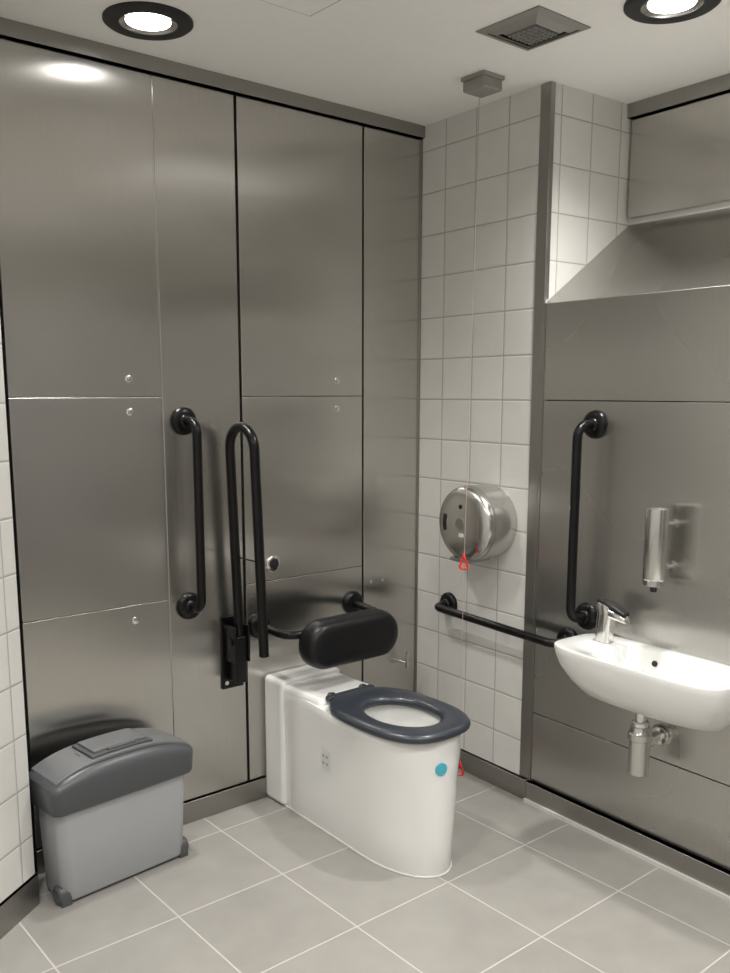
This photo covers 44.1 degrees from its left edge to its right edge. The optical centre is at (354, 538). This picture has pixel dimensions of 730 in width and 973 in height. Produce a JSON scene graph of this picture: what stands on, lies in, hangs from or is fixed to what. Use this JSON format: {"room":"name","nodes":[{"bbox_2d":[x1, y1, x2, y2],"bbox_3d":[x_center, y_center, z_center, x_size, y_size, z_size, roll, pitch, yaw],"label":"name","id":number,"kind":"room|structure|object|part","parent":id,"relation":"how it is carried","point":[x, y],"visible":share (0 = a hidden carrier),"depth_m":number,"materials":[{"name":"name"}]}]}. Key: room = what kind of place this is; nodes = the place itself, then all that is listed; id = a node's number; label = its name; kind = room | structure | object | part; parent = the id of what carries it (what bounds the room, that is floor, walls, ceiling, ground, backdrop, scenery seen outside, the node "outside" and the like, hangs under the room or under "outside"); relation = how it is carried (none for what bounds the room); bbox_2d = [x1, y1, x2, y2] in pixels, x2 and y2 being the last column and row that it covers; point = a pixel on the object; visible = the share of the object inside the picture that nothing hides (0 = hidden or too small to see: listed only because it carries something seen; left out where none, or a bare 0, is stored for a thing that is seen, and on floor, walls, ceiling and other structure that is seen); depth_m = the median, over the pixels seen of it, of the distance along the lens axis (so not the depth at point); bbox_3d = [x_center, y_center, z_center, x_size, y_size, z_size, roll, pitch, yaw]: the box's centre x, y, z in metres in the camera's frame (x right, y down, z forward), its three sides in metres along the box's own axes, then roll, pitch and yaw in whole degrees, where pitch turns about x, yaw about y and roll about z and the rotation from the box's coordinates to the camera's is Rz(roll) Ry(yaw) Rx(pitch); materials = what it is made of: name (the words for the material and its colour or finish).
{"room":"public restroom","nodes":[
{"label":"public restroom","id":0,"kind":"room"},
{"bbox_2d":[0,323,34,902],"bbox_3d":[-1.337,0.005,1.610,0.100,2.668,2.176,2,10,15],"label":"wall","id":1,"kind":"structure","parent":0,"point":[16,839],"depth_m":2.68,"materials":[{"name":"white tile"}]},
{"bbox_2d":[0,874,39,939],"bbox_3d":[-1.270,1.266,1.852,0.013,0.100,2.076,2,10,15],"label":"baseboard","id":2,"kind":"structure","parent":1,"relation":"attached to","point":[25,898],"depth_m":2.74,"materials":[{"name":"metal"}]},
{"bbox_2d":[0,95,362,868],"bbox_3d":[-0.488,-0.285,3.373,1.865,2.668,0.100,-8,12,-39],"label":"wall","id":3,"kind":"structure","parent":0,"point":[233,95],"depth_m":2.89,"materials":[{"name":"silver metal"}]},
{"bbox_2d":[0,38,160,396],"bbox_3d":[-0.874,-0.976,2.858,0.518,1.037,0.020,-8,12,-39],"label":"panel","id":4,"kind":"object","parent":3,"relation":"attached to","point":[78,273],"visible":1,"depth_m":2.84,"materials":[{"name":"metal"}]},
{"bbox_2d":[125,375,131,382],"bbox_3d":[-0.757,-0.536,3.013,0.026,0.026,0.005,-8,12,-39],"label":"screw","id":5,"kind":"object","parent":4,"relation":"attached to","point":[128,378],"visible":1,"depth_m":3.01,"materials":[{"name":"silver metal"}]},
{"bbox_2d":[7,397,167,622],"bbox_3d":[-0.874,-0.111,3.000,0.518,0.713,0.020,-8,12,-39],"label":"panel","id":6,"kind":"object","parent":3,"relation":"attached to","point":[87,475],"visible":1,"depth_m":2.98,"materials":[{"name":"metal"}]},
{"bbox_2d":[126,408,133,415],"bbox_3d":[-0.757,-0.427,3.030,0.026,0.026,0.005,-8,12,-39],"label":"screw","id":7,"kind":"object","parent":6,"relation":"attached to","point":[130,412],"visible":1,"depth_m":3.03,"materials":[{"name":"silver metal"}]},
{"bbox_2d":[21,600,172,848],"bbox_3d":[-0.874,0.627,3.121,0.518,0.779,0.020,-8,12,-39],"label":"panel","id":8,"kind":"object","parent":3,"relation":"attached to","point":[87,675],"visible":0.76,"depth_m":3.07,"materials":[{"name":"metal"}]},
{"bbox_2d":[132,617,138,623],"bbox_3d":[-0.765,0.284,3.141,0.026,0.026,0.005,-8,12,-39],"label":"screw","id":9,"kind":"object","parent":8,"relation":"attached to","point":[135,620],"visible":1,"depth_m":3.14,"materials":[{"name":"silver metal"}]},
{"bbox_2d":[33,775,267,873],"bbox_3d":[-0.401,0.992,3.570,1.744,0.083,0.032,-8,12,-39],"label":"baseboard","id":10,"kind":"structure","parent":3,"relation":"attached to","point":[210,804],"depth_m":3.45,"materials":[{"name":"metal"}]},
{"bbox_2d":[150,74,173,734],"bbox_3d":[-0.673,-0.265,3.145,0.006,2.533,0.017,-8,12,-39],"label":"strip","id":11,"kind":"object","parent":3,"relation":"attached to","point":[150,74],"visible":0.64,"depth_m":3.10,"materials":[{"name":"metal"}]},
{"bbox_2d":[151,75,246,801],"bbox_3d":[-0.549,-0.281,3.244,0.312,2.533,0.020,-8,12,-39],"label":"panel","id":12,"kind":"object","parent":3,"relation":"attached to","point":[193,125],"visible":0.79,"depth_m":3.19,"materials":[{"name":"metal"}]},
{"bbox_2d":[170,407,205,619],"bbox_3d":[-0.569,-0.079,3.174,0.100,0.766,0.112,-8,12,-39],"label":"grab rail","id":13,"kind":"object","parent":12,"relation":"attached to","point":[183,421],"visible":1,"depth_m":3.14,"materials":[{"name":"black metal"}]},
{"bbox_2d":[220,422,268,689],"bbox_3d":[-0.394,0.082,3.266,0.094,1.008,0.234,-8,12,-39],"label":"support rail","id":14,"kind":"object","parent":12,"relation":"attached to","point":[235,634],"visible":1,"depth_m":3.25,"materials":[{"name":"black metal"}]},
{"bbox_3d":[-0.466,0.427,3.410,0.094,0.280,0.010,-8,12,-39],"label":"mounting plate","id":15,"kind":"part","parent":14,"relation":"part of","materials":[{"name":"black metal"}]},
{"bbox_2d":[0,17,424,139],"bbox_3d":[-0.398,-1.576,3.145,1.745,0.047,0.040,-8,12,-39],"label":"trim","id":16,"kind":"structure","parent":3,"relation":"attached to","point":[12,30],"depth_m":3.01,"materials":[{"name":"metal"}]},
{"bbox_2d":[233,95,361,395],"bbox_3d":[-0.199,-1.067,3.408,0.575,1.037,0.020,-8,12,-39],"label":"panel","id":17,"kind":"object","parent":3,"relation":"attached to","point":[298,174],"visible":1,"depth_m":3.38,"materials":[{"name":"metal"}]},
{"bbox_2d":[240,396,361,583],"bbox_3d":[-0.195,-0.205,3.545,0.575,0.703,0.032,-8,12,-39],"label":"panel","id":18,"kind":"object","parent":3,"relation":"attached to","point":[311,452],"depth_m":3.54,"materials":[{"name":"metal"}]},
{"bbox_3d":[-0.315,0.096,3.481,0.064,0.064,0.012,-8,12,-39],"label":"flush button","id":19,"kind":"part","parent":18,"relation":"part of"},
{"bbox_2d":[243,566,361,779],"bbox_3d":[-0.199,0.532,3.671,0.575,0.789,0.020,-8,12,-39],"label":"panel","id":20,"kind":"object","parent":3,"relation":"attached to","point":[294,602],"visible":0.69,"depth_m":3.56,"materials":[{"name":"metal"}]},
{"bbox_2d":[248,591,397,668],"bbox_3d":[-0.091,0.359,3.512,0.570,0.199,0.316,-8,12,-39],"label":"backrest","id":21,"kind":"object","parent":20,"relation":"attached to","point":[365,631],"visible":0.89,"depth_m":3.38,"materials":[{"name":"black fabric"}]},
{"bbox_2d":[362,126,420,691],"bbox_3d":[0.148,-0.375,3.812,0.306,2.533,0.020,-8,12,-39],"label":"panel","id":22,"kind":"object","parent":3,"relation":"attached to","point":[391,162],"visible":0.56,"depth_m":3.75,"materials":[{"name":"metal"}]},
{"bbox_2d":[399,652,408,667],"bbox_3d":[0.216,0.528,3.966,0.018,0.070,0.059,-8,12,-39],"label":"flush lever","id":23,"kind":"object","parent":22,"relation":"attached to","point":[406,662],"visible":1,"depth_m":3.95,"materials":[{"name":"metal"}]},
{"bbox_2d":[0,769,729,972],"bbox_3d":[0.282,1.376,1.800,4.200,0.100,3.950,-8,12,-39],"label":"floor","id":24,"kind":"structure","parent":0,"point":[259,887],"depth_m":2.81,"materials":[{"name":"tile"}]},
{"bbox_2d":[29,728,192,907],"bbox_3d":[-0.801,0.890,2.995,0.520,0.472,0.212,-9,13,-44],"label":"bin","id":25,"kind":"object","parent":24,"relation":"on","point":[110,805],"visible":0.99,"depth_m":2.90,"materials":[{"name":"grey plastic"}]},
{"bbox_3d":[-0.924,1.137,2.849,0.035,0.032,0.060,-9,13,-44],"label":"pedal arm","id":26,"kind":"part","parent":25,"relation":"part of","materials":[{"name":"grey plastic"}]},
{"bbox_3d":[-0.801,0.744,2.971,0.520,0.148,0.212,-9,13,-44],"label":"lid","id":27,"kind":"part","parent":25,"relation":"part of","materials":[{"name":"grey plastic"}]},
{"bbox_3d":[-0.614,1.087,3.150,0.035,0.032,0.060,-9,13,-44],"label":"pedal arm","id":28,"kind":"part","parent":25,"relation":"part of","materials":[{"name":"grey plastic"}]},
{"bbox_2d":[265,665,470,878],"bbox_3d":[0.034,0.820,3.315,0.380,0.510,0.890,-8,12,-39],"label":"toilet","id":29,"kind":"object","parent":24,"relation":"on","point":[375,769],"visible":1,"depth_m":3.13,"materials":[{"name":"white ceramic"}]},
{"bbox_2d":[284,672,367,705],"bbox_3d":[-0.106,0.586,3.449,0.274,0.064,0.270,-8,12,-39],"label":"shelf","id":30,"kind":"object","parent":29,"relation":"attached to","point":[300,688],"depth_m":3.41,"materials":[{"name":"white ceramic"}]},
{"bbox_2d":[0,0,729,125],"bbox_3d":[0.282,-1.355,1.350,4.200,0.100,3.950,-8,12,-39],"label":"ceiling","id":31,"kind":"structure","parent":0,"point":[406,60],"depth_m":2.84,"materials":[{"name":"paint"}]},
{"bbox_2d":[102,1,192,40],"bbox_3d":[-0.604,-1.508,2.628,0.260,0.012,0.260,-8,12,-39],"label":"recessed light","id":32,"kind":"object","parent":31,"relation":"in","point":[143,20],"depth_m":2.61,"materials":[{"name":"black metal"}]},
{"bbox_2d":[261,0,340,15],"bbox_3d":[-0.154,-1.462,2.328,0.380,0.006,0.380,-8,12,-39],"label":"access hatch","id":33,"kind":"object","parent":31,"relation":"in","point":[306,7],"depth_m":2.51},
{"bbox_2d":[458,70,504,775],"bbox_3d":[0.434,-0.322,3.318,0.105,2.578,0.130,-8,12,-39],"label":"pull cord","id":34,"kind":"object","parent":31,"relation":"hanging from","point":[483,83],"visible":0.9,"depth_m":3.10,"materials":[{"name":"red plastic"}]},
{"bbox_3d":[0.416,0.911,3.571,0.037,0.062,0.018,4,10,22],"label":"handle","id":35,"kind":"part","parent":34,"relation":"part of","materials":[{"name":"red plastic"}]},
{"bbox_3d":[0.416,0.087,3.436,0.037,0.062,0.018,4,10,22],"label":"handle","id":36,"kind":"part","parent":34,"relation":"part of","materials":[{"name":"red plastic"}]},
{"bbox_3d":[0.425,-0.333,3.355,0.002,2.488,0.032,-8,12,-39],"label":"cord","id":37,"kind":"part","parent":34,"relation":"part of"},
{"bbox_2d":[463,75,501,97],"bbox_3d":[0.440,-1.562,3.106,0.095,0.038,0.100,-8,12,-39],"label":"switch","id":38,"kind":"object","parent":34,"relation":"attached to","point":[480,86],"depth_m":3.08,"materials":[{"name":"white plastic"}]},
{"bbox_2d":[461,70,504,81],"bbox_3d":[0.440,-1.585,3.102,0.105,0.014,0.110,-8,12,-39],"label":"mounting plate","id":39,"kind":"object","parent":34,"relation":"attached to","point":[483,75],"depth_m":3.06,"materials":[{"name":"beige metal"}]},
{"bbox_2d":[476,5,590,50],"bbox_3d":[0.532,-1.514,2.691,0.240,0.021,0.240,-8,12,-39],"label":"diffuser","id":40,"kind":"object","parent":31,"relation":"in","point":[538,26],"depth_m":2.66,"materials":[{"name":"grey metal"}]},
{"bbox_2d":[623,0,721,23],"bbox_3d":[0.883,-1.488,2.505,0.260,0.012,0.260,-8,12,-39],"label":"recessed light","id":41,"kind":"object","parent":31,"relation":"in","point":[642,11],"depth_m":2.53,"materials":[{"name":"black metal"}]},
{"bbox_2d":[417,83,729,869],"bbox_3d":[1.619,-0.163,2.630,0.623,2.668,3.720,-7,12,-36],"label":"wall","id":42,"kind":"structure","parent":0,"point":[639,336],"depth_m":3.28,"materials":[{"name":"tile"}]},
{"bbox_2d":[415,139,422,691],"bbox_3d":[0.275,-0.392,3.898,0.006,2.528,0.008,-7,12,-36],"label":"trim","id":43,"kind":"structure","parent":42,"relation":"attached to","point":[421,167],"depth_m":3.87,"materials":[{"name":"metal"}]},
{"bbox_2d":[439,484,516,563],"bbox_3d":[0.474,-0.062,3.539,0.172,0.302,0.296,-7,12,-36],"label":"dispenser","id":44,"kind":"object","parent":42,"relation":"attached to","point":[490,531],"visible":0.96,"depth_m":3.46,"materials":[{"name":"metal"}]},
{"bbox_2d":[435,592,577,647],"bbox_3d":[0.556,0.331,3.551,0.102,0.115,0.750,-7,12,-36],"label":"grab rail","id":45,"kind":"object","parent":42,"relation":"attached to","point":[447,605],"visible":0.68,"depth_m":3.49,"materials":[{"name":"black metal"}]},
{"bbox_2d":[519,81,550,779],"bbox_3d":[0.674,-0.285,3.377,0.010,2.667,0.048,-7,12,-36],"label":"trim","id":46,"kind":"structure","parent":42,"relation":"attached to","point":[539,300],"depth_m":3.35,"materials":[{"name":"metal"}]},
{"bbox_3d":[0.698,0.090,3.419,0.023,1.913,0.008,-7,12,-36],"label":"edge trim","id":47,"kind":"part","parent":42,"relation":"part of","materials":[{"name":"metal"}]},
{"bbox_2d":[543,81,555,298],"bbox_3d":[0.693,-1.235,3.207,0.024,0.737,0.006,-7,12,-36],"label":"trim","id":48,"kind":"structure","parent":42,"relation":"attached to","point":[553,84],"depth_m":3.20,"materials":[{"name":"metal"}]},
{"bbox_2d":[566,410,607,629],"bbox_3d":[0.793,-0.055,3.155,0.112,0.785,0.100,-7,12,-36],"label":"grab rail","id":49,"kind":"object","parent":42,"relation":"attached to","point":[594,424],"visible":0.99,"depth_m":3.12,"materials":[{"name":"black metal"}]},
{"bbox_2d":[459,748,729,895],"bbox_3d":[1.381,1.144,2.644,0.042,0.085,3.686,-7,12,-36],"label":"baseboard","id":50,"kind":"structure","parent":42,"relation":"attached to","point":[704,871],"depth_m":3.26,"materials":[{"name":"metal"}]},
{"bbox_2d":[523,798,729,901],"bbox_3d":[1.563,1.226,2.364,0.010,0.014,3.005,-7,12,-36],"label":"trim","id":51,"kind":"structure","parent":42,"relation":"attached to","point":[552,813],"depth_m":3.15,"materials":[{"name":"silver metal"}]},
{"bbox_3d":[1.595,1.009,2.348,0.020,0.277,2.998,-7,12,-36],"label":"panel","id":52,"kind":"part","parent":42,"relation":"part of","materials":[{"name":"metal"}]},
{"bbox_3d":[1.595,0.277,2.228,0.020,1.200,2.998,-7,12,-36],"label":"panel","id":53,"kind":"part","parent":42,"relation":"part of","materials":[{"name":"metal"}]},
{"bbox_3d":[1.595,-0.488,2.102,0.020,0.346,2.998,-7,12,-36],"label":"panel","id":54,"kind":"part","parent":42,"relation":"part of","materials":[{"name":"metal"}]},
{"bbox_2d":[554,633,729,730],"bbox_3d":[0.939,0.475,2.892,0.289,0.189,0.640,-7,12,-36],"label":"basin","id":55,"kind":"object","parent":42,"relation":"attached to","point":[661,684],"visible":0.99,"depth_m":2.83,"materials":[{"name":"white ceramic"}]},
{"bbox_2d":[595,598,630,643],"bbox_3d":[0.870,0.282,3.031,0.058,0.148,0.124,-7,12,-36],"label":"tap","id":56,"kind":"object","parent":55,"relation":"on","point":[609,611],"visible":1,"depth_m":3.03,"materials":[{"name":"silver metal"}]},
{"bbox_3d":[0.877,0.253,3.017,0.044,0.046,0.098,-7,12,-36],"label":"spout","id":57,"kind":"part","parent":56,"relation":"part of","materials":[{"name":"silver metal"}]},
{"bbox_2d":[627,713,670,777],"bbox_3d":[0.971,0.667,2.991,0.159,0.222,0.078,-7,12,-36],"label":"trap","id":58,"kind":"object","parent":55,"relation":"attached to","point":[641,738],"visible":0.96,"depth_m":2.95,"materials":[{"name":"silver metal"}]},
{"bbox_2d":[627,724,652,777],"bbox_3d":[0.938,0.696,2.972,0.078,0.172,0.078,-7,12,-36],"label":"bottle","id":59,"kind":"object","parent":58,"relation":"on","point":[640,736],"depth_m":2.94,"materials":[{"name":"metal"}]},
{"bbox_2d":[650,731,662,746],"bbox_3d":[0.985,0.667,3.003,0.120,0.052,0.052,-8,12,-39],"label":"outlet","id":60,"kind":"object","parent":58,"relation":"attached to","point":[656,737],"depth_m":3.00,"materials":[{"name":"silver metal"}]},
{"bbox_2d":[642,506,677,591],"bbox_3d":[0.984,0.032,2.902,0.121,0.275,0.072,-7,12,-36],"label":"soap dispenser","id":61,"kind":"object","parent":42,"relation":"attached to","point":[658,523],"visible":1,"depth_m":2.86,"materials":[{"name":"metal"}]},
{"bbox_2d":[628,93,729,224],"bbox_3d":[1.989,-1.065,2.311,0.130,0.785,3.010,-7,12,-36],"label":"wall","id":62,"kind":"structure","parent":0,"point":[680,156],"depth_m":3.26,"materials":[{"name":"metal"}]},
{"bbox_2d":[628,73,729,119],"bbox_3d":[1.943,-1.421,2.217,0.047,0.052,3.008,-7,12,-36],"label":"trim","id":63,"kind":"structure","parent":62,"relation":"attached to","point":[720,85],"depth_m":3.22,"materials":[{"name":"metal"}]}
]}

